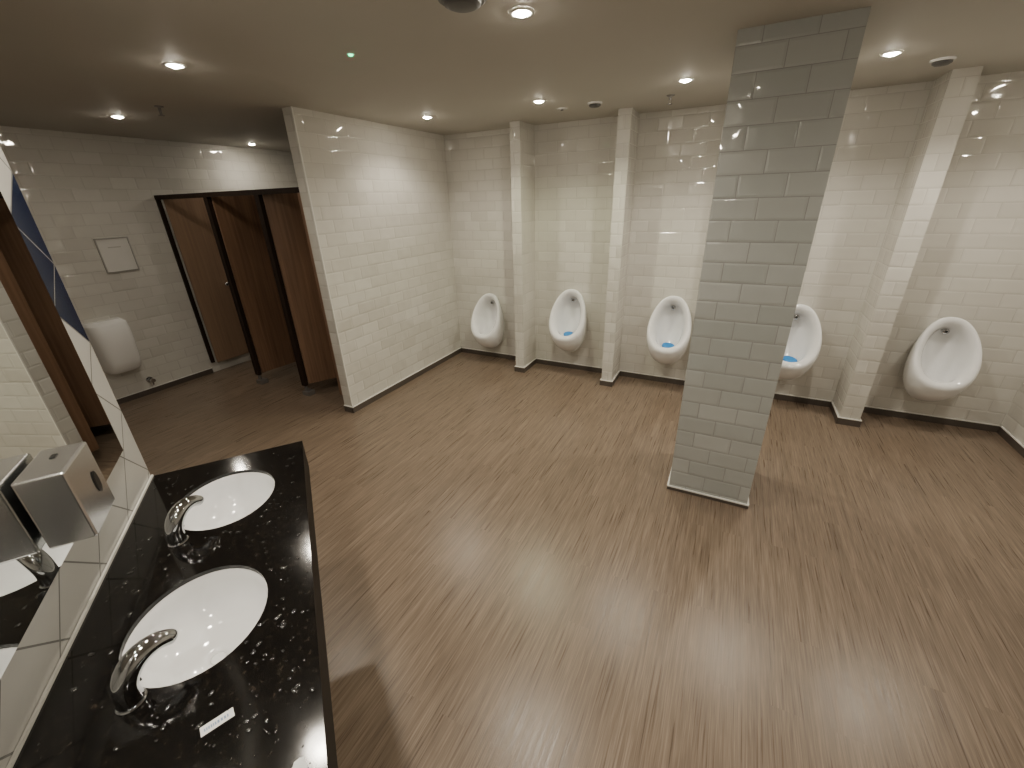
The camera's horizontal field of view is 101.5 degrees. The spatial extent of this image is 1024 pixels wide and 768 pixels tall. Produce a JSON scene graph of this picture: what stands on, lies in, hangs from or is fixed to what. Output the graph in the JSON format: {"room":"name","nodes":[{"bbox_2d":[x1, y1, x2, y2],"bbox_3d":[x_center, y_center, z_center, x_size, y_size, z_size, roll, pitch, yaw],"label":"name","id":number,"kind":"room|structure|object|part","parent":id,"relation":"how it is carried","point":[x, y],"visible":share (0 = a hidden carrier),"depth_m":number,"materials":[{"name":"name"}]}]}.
{"room":"public restroom","nodes":[
{"label":"public restroom","id":0,"kind":"room"},
{"bbox_2d":[0,146,150,767],"bbox_3d":[-0.397,0.844,-0.477,0.120,2.405,4.600,-13,26,-24],"label":"wall","id":1,"kind":"structure","parent":0,"point":[35,659],"depth_m":1.12,"materials":[{"name":"white tile"}]},
{"bbox_2d":[0,191,122,678],"bbox_3d":[-1.077,-0.087,0.792,0.058,1.050,1.000,-13,26,-24],"label":"mirror","id":2,"kind":"object","parent":1,"relation":"attached to","point":[48,398],"visible":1,"depth_m":1.01,"materials":[{"name":"clear glass"}]},
{"bbox_2d":[11,442,114,548],"bbox_3d":[-1.015,0.262,0.965,0.085,0.207,0.152,-14,27,-26],"label":"soap dispenser","id":3,"kind":"object","parent":2,"relation":"attached to","point":[64,491],"visible":1,"depth_m":0.92,"materials":[{"name":"metal"}]},
{"bbox_2d":[0,126,297,398],"bbox_3d":[-4.317,-0.663,3.204,0.120,2.405,6.621,10,26,25],"label":"wall","id":4,"kind":"structure","parent":0,"point":[78,189],"depth_m":4.09,"materials":[{"name":"beige tile"}]},
{"bbox_2d":[82,317,140,374],"bbox_3d":[-3.805,-0.354,4.022,0.205,0.510,0.320,10,26,25],"label":"dryer","id":5,"kind":"object","parent":4,"relation":"attached to","point":[112,340],"visible":0.91,"depth_m":3.95,"materials":[{"name":"white plastic"}]},
{"bbox_2d":[93,237,139,273],"bbox_3d":[-3.769,-1.234,3.993,0.014,0.310,0.260,10,26,25],"label":"framed notice","id":6,"kind":"object","parent":4,"relation":"attached to","point":[116,254],"visible":1,"depth_m":3.99,"materials":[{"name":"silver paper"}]},
{"bbox_2d":[146,377,155,384],"bbox_3d":[-3.765,-0.033,4.369,0.085,0.080,0.060,10,26,25],"label":"water valve","id":7,"kind":"object","parent":4,"relation":"attached to","point":[148,379],"visible":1,"depth_m":4.36,"materials":[{"name":"silver metal"}]},
{"bbox_2d":[116,368,213,404],"bbox_3d":[-4.618,0.743,2.940,0.012,0.062,4.875,10,26,25],"label":"baseboard","id":8,"kind":"structure","parent":4,"relation":"attached to","point":[175,382],"depth_m":4.50,"materials":[{"name":"brown plastic"}]},
{"bbox_2d":[154,193,248,362],"bbox_3d":[-3.087,-1.082,4.537,0.813,1.785,0.442,10,26,25],"label":"door","id":9,"kind":"structure","parent":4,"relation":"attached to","point":[187,213],"depth_m":4.62,"materials":[{"name":"brown wood"}]},
{"bbox_3d":[-3.202,-1.805,4.021,0.813,0.040,0.040,10,26,25],"label":"head rail","id":10,"kind":"part","parent":9,"relation":"part of","materials":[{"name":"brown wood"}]},
{"bbox_2d":[282,107,460,405],"bbox_3d":[-1.138,-1.182,4.160,0.100,2.405,1.827,10,26,25],"label":"wall partition","id":11,"kind":"structure","parent":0,"point":[379,194],"depth_m":3.86,"materials":[{"name":"beige tile"}]},
{"bbox_2d":[290,106,352,406],"bbox_3d":[-1.505,-0.862,3.386,0.008,2.345,0.009,10,26,25],"label":"trim","id":12,"kind":"structure","parent":11,"relation":"attached to","point":[290,106],"depth_m":3.29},
{"bbox_2d":[344,347,461,412],"bbox_3d":[-1.102,-0.108,4.625,0.114,0.062,1.839,10,26,25],"label":"baseboard","id":13,"kind":"structure","parent":11,"relation":"attached to","point":[357,407],"depth_m":4.37,"materials":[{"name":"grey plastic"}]},
{"bbox_2d":[0,0,1023,151],"bbox_3d":[-1.027,-1.217,1.131,7.567,0.100,6.861,10,26,25],"label":"ceiling","id":14,"kind":"structure","parent":0,"point":[66,65],"depth_m":2.01,"materials":[{"name":"white paint"}]},
{"bbox_2d":[109,115,125,117],"bbox_3d":[-2.875,-1.946,3.049,0.094,0.014,0.094,10,26,25],"label":"recessed light","id":15,"kind":"object","parent":14,"relation":"in","point":[114,116],"visible":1,"depth_m":3.03,"materials":[{"name":"white"}]},
{"bbox_2d":[154,105,164,115],"bbox_3d":[-2.361,-1.832,2.805,0.056,0.055,0.056,10,26,25],"label":"sprinkler","id":16,"kind":"object","parent":14,"relation":"attached to","point":[156,106],"visible":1,"depth_m":2.80,"materials":[{"name":"grey metal"}]},
{"bbox_2d":[162,62,185,68],"bbox_3d":[-1.617,-1.523,2.005,0.094,0.014,0.094,10,26,25],"label":"recessed light","id":17,"kind":"object","parent":14,"relation":"in","point":[175,65],"visible":1,"depth_m":1.99,"materials":[{"name":"white"}]},
{"bbox_2d":[438,0,485,12],"bbox_3d":[-0.170,-1.304,1.429,0.165,0.031,0.165,10,26,25],"label":"ceiling detector","id":18,"kind":"object","parent":14,"relation":"attached to","point":[459,6],"visible":1,"depth_m":1.42,"materials":[{"name":"grey plastic"}]},
{"bbox_3d":[-0.170,-1.312,1.425,0.165,0.012,0.165,10,26,25],"label":"plate","id":19,"kind":"part","parent":18,"relation":"part of","materials":[{"name":"grey plastic"}]},
{"bbox_2d":[509,7,533,18],"bbox_3d":[0.036,-1.374,1.554,0.094,0.014,0.094,10,26,25],"label":"recessed light","id":20,"kind":"object","parent":14,"relation":"in","point":[518,12],"visible":1,"depth_m":1.54,"materials":[{"name":"white"}]},
{"bbox_2d":[532,100,545,102],"bbox_3d":[0.192,-2.007,2.975,0.094,0.014,0.094,10,26,25],"label":"recessed light","id":21,"kind":"object","parent":14,"relation":"in","point":[533,101],"visible":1,"depth_m":2.96,"materials":[{"name":"white"}]},
{"bbox_2d":[556,107,567,110],"bbox_3d":[0.389,-2.135,3.251,0.090,0.014,0.090,10,26,25],"label":"ceiling vent","id":22,"kind":"object","parent":14,"relation":"in","point":[560,108],"visible":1,"depth_m":3.23,"materials":[{"name":"white plastic"}]},
{"bbox_2d":[587,101,602,107],"bbox_3d":[0.613,-2.060,3.088,0.110,0.031,0.110,10,26,25],"label":"ceiling detector","id":23,"kind":"object","parent":14,"relation":"attached to","point":[594,104],"visible":1,"depth_m":3.06,"materials":[{"name":"white plastic"}]},
{"bbox_3d":[0.612,-2.069,3.084,0.110,0.012,0.110,10,26,25],"label":"plate","id":24,"kind":"part","parent":23,"relation":"part of","materials":[{"name":"white plastic"}]},
{"bbox_2d":[666,94,674,104],"bbox_3d":[1.109,-1.993,2.930,0.056,0.055,0.056,10,26,25],"label":"sprinkler","id":25,"kind":"object","parent":14,"relation":"attached to","point":[670,96],"visible":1,"depth_m":2.92,"materials":[{"name":"grey metal"}]},
{"bbox_2d":[677,78,693,82],"bbox_3d":[1.054,-1.840,2.538,0.094,0.014,0.094,10,26,25],"label":"recessed light","id":26,"kind":"object","parent":14,"relation":"in","point":[683,80],"visible":1,"depth_m":2.52,"materials":[{"name":"white"}]},
{"bbox_2d":[880,50,903,56],"bbox_3d":[1.956,-1.698,2.154,0.094,0.014,0.094,10,26,25],"label":"recessed light","id":27,"kind":"object","parent":14,"relation":"in","point":[895,52],"visible":1,"depth_m":2.14,"materials":[{"name":"white"}]},
{"bbox_2d":[929,56,956,66],"bbox_3d":[2.354,-1.760,2.287,0.110,0.031,0.110,10,26,25],"label":"ceiling detector","id":28,"kind":"object","parent":14,"relation":"attached to","point":[942,61],"visible":1,"depth_m":2.26,"materials":[{"name":"white plastic"}]},
{"bbox_2d":[119,352,1023,767],"bbox_3d":[-0.957,1.073,2.143,7.567,0.100,6.861,10,26,25],"label":"floor","id":29,"kind":"structure","parent":0,"point":[511,573],"depth_m":2.12,"materials":[{"name":"brown wood"}]},
{"bbox_2d":[6,441,337,767],"bbox_3d":[-0.424,1.223,0.581,0.520,0.857,3.100,-13,26,-24],"label":"countertop","id":30,"kind":"structure","parent":29,"relation":"on","point":[80,733],"depth_m":0.93,"materials":[{"name":"black stone"}]},
{"bbox_2d":[109,629,177,715],"bbox_3d":[-0.761,0.584,0.866,0.052,0.114,0.135,11,27,26],"label":"tap","id":31,"kind":"object","parent":30,"relation":"on","point":[126,692],"visible":1,"depth_m":0.83,"materials":[{"name":"silver metal"}]},
{"bbox_2d":[37,448,314,764],"bbox_3d":[-0.779,0.562,1.056,0.484,0.002,1.464,-13,26,-24],"label":"speckles","id":32,"kind":"object","parent":30,"relation":"on","point":[294,690],"visible":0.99,"depth_m":0.94,"materials":[{"name":"white stone"}]},
{"bbox_2d":[164,495,203,547],"bbox_3d":[-1.001,0.408,1.280,0.052,0.114,0.135,5,25,14],"label":"tap","id":33,"kind":"object","parent":30,"relation":"on","point":[175,534],"visible":1,"depth_m":1.24,"materials":[{"name":"silver metal"}]},
{"bbox_2d":[122,568,267,687],"bbox_3d":[-0.768,0.656,1.064,0.324,0.151,0.356,-13,26,-24],"label":"basin","id":34,"kind":"object","parent":30,"relation":"in","point":[211,614],"visible":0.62,"depth_m":1.13,"materials":[{"name":"white ceramic"}]},
{"bbox_2d":[200,707,234,736],"bbox_3d":[-0.577,0.661,0.818,0.056,0.001,0.020,-21,30,-36],"label":"sticker label","id":35,"kind":"object","parent":30,"relation":"on","point":[227,715],"visible":1,"depth_m":0.82,"materials":[{"name":"white paper"}]},
{"bbox_2d":[204,714,228,731],"bbox_3d":[-0.578,0.661,0.817,0.041,0.001,0.006,-21,30,-36],"label":"print","id":36,"kind":"object","parent":35,"relation":"on","point":[219,720],"depth_m":0.82},
{"bbox_2d":[184,472,274,530],"bbox_3d":[-0.992,0.474,1.491,0.324,0.151,0.356,-13,26,-24],"label":"basin","id":37,"kind":"object","parent":30,"relation":"in","point":[228,499],"visible":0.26,"depth_m":1.58,"materials":[{"name":"white ceramic"}]},
{"bbox_2d":[292,757,307,767],"bbox_3d":[-0.381,0.684,0.744,0.028,0.006,0.030,-22,31,-39],"label":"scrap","id":38,"kind":"object","parent":30,"relation":"on","point":[301,762],"visible":1,"depth_m":0.75,"materials":[{"name":"white paper"}]},
{"bbox_2d":[201,190,295,384],"bbox_3d":[-2.106,-1.139,4.748,0.738,1.905,1.730,10,26,25],"label":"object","id":39,"kind":"object","parent":29,"relation":"on","point":[233,216],"visible":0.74,"depth_m":4.26,"materials":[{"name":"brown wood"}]},
{"bbox_3d":[-2.507,-1.681,3.694,0.738,0.040,0.040,10,26,25],"label":"head rail","id":40,"kind":"part","parent":39,"relation":"part of","materials":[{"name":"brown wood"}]},
{"bbox_3d":[-2.416,-1.265,4.899,0.018,1.770,1.670,10,26,25],"label":"panel","id":41,"kind":"part","parent":39,"relation":"part of","materials":[{"name":"brown wood"}]},
{"bbox_2d":[252,187,341,395],"bbox_3d":[-1.472,-1.027,4.449,0.678,1.905,1.730,10,26,25],"label":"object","id":42,"kind":"object","parent":29,"relation":"on","point":[280,210],"visible":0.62,"depth_m":3.86,"materials":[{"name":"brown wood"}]},
{"bbox_3d":[-1.873,-1.568,3.395,0.678,0.040,0.040,10,26,25],"label":"head rail","id":43,"kind":"part","parent":42,"relation":"part of","materials":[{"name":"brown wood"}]},
{"bbox_3d":[-1.755,-1.147,4.588,0.018,1.770,1.670,10,26,25],"label":"panel","id":44,"kind":"part","parent":42,"relation":"part of","materials":[{"name":"brown wood"}]},
{"bbox_2d":[510,121,535,372],"bbox_3d":[0.126,-1.295,4.327,0.124,2.405,0.335,10,26,25],"label":"divider","id":45,"kind":"object","parent":29,"relation":"on","point":[522,141],"visible":1,"depth_m":4.18,"materials":[{"name":"beige tile"}]},
{"bbox_3d":[0.158,-0.224,4.801,0.124,0.062,0.335,10,26,25],"label":"skirting","id":46,"kind":"part","parent":45,"relation":"part of","materials":[{"name":"brown plastic"}]},
{"bbox_2d":[600,107,639,386],"bbox_3d":[0.999,-1.140,3.916,0.129,2.405,0.335,10,26,25],"label":"divider","id":47,"kind":"object","parent":29,"relation":"on","point":[628,118],"visible":1,"depth_m":3.74,"materials":[{"name":"beige tile"}]},
{"bbox_3d":[1.031,-0.068,4.389,0.129,0.062,0.335,10,26,25],"label":"skirting","id":48,"kind":"part","parent":47,"relation":"part of","materials":[{"name":"brown plastic"}]},
{"bbox_2d":[830,66,983,426],"bbox_3d":[2.789,-0.821,3.072,0.159,2.405,0.335,10,26,25],"label":"divider","id":49,"kind":"object","parent":29,"relation":"on","point":[950,97],"visible":1,"depth_m":2.89,"materials":[{"name":"beige tile"}]},
{"bbox_3d":[2.822,0.250,3.545,0.159,0.062,0.335,10,26,25],"label":"skirting","id":50,"kind":"part","parent":49,"relation":"part of","materials":[{"name":"brown plastic"}]},
{"bbox_2d":[444,71,1023,424],"bbox_3d":[0.521,-1.327,4.374,7.567,2.405,0.120,10,26,25],"label":"wall","id":51,"kind":"structure","parent":0,"point":[969,264],"depth_m":3.47,"materials":[{"name":"beige tile"}]},
{"bbox_2d":[471,293,503,347],"bbox_3d":[-0.276,-0.708,4.812,0.373,0.643,0.354,10,26,25],"label":"urinal","id":52,"kind":"object","parent":51,"relation":"attached to","point":[487,320],"visible":1,"depth_m":4.80,"materials":[{"name":"white ceramic"}]},
{"bbox_2d":[549,289,586,351],"bbox_3d":[0.592,-0.643,4.362,0.392,0.662,0.354,10,26,25],"label":"urinal","id":53,"kind":"object","parent":51,"relation":"attached to","point":[568,315],"visible":1,"depth_m":4.35,"materials":[{"name":"white ceramic"}]},
{"bbox_2d":[646,296,691,364],"bbox_3d":[1.481,-0.485,3.943,0.392,0.662,0.354,10,26,25],"label":"urinal","id":54,"kind":"object","parent":51,"relation":"attached to","point":[669,327],"visible":1,"depth_m":3.93,"materials":[{"name":"white ceramic"}]},
{"bbox_2d":[461,347,1001,431],"bbox_3d":[1.571,-0.045,4.300,4.982,0.062,0.012,10,26,25],"label":"baseboard","id":55,"kind":"structure","parent":51,"relation":"attached to","point":[786,397],"depth_m":3.79,"materials":[{"name":"brown plastic"}]},
{"bbox_2d":[778,304,821,379],"bbox_3d":[2.360,-0.329,3.529,0.392,0.662,0.354,10,26,25],"label":"urinal","id":56,"kind":"object","parent":51,"relation":"attached to","point":[803,347],"visible":0.65,"depth_m":3.47,"materials":[{"name":"white ceramic"}]},
{"bbox_2d":[903,317,981,401],"bbox_3d":[3.214,-0.159,3.135,0.392,0.662,0.354,10,26,25],"label":"urinal","id":57,"kind":"object","parent":51,"relation":"attached to","point":[945,359],"visible":1,"depth_m":3.12,"materials":[{"name":"white ceramic"}]},
{"bbox_2d":[667,6,870,508],"bbox_3d":[1.301,-0.460,2.357,0.477,2.405,0.474,10,26,25],"label":"pillar","id":58,"kind":"structure","parent":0,"point":[791,81],"depth_m":2.01,"materials":[{"name":"grey tile"}]},
{"bbox_3d":[1.335,0.626,2.837,0.477,0.029,0.474,10,26,25],"label":"skirting","id":59,"kind":"part","parent":58,"relation":"part of","materials":[{"name":"white tile"}]},
{"bbox_2d":[1002,382,1023,444],"bbox_3d":[2.333,0.519,0.069,0.120,2.405,6.621,10,26,25],"label":"wall","id":60,"kind":"structure","parent":0,"point":[1013,422],"depth_m":3.10,"materials":[{"name":"beige tile"}]},
{"bbox_2d":[997,425,1023,457],"bbox_3d":[2.307,1.580,0.570,0.012,0.062,6.621,10,26,25],"label":"baseboard","id":61,"kind":"structure","parent":60,"relation":"attached to","point":[1007,436],"depth_m":3.10,"materials":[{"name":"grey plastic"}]}
]}

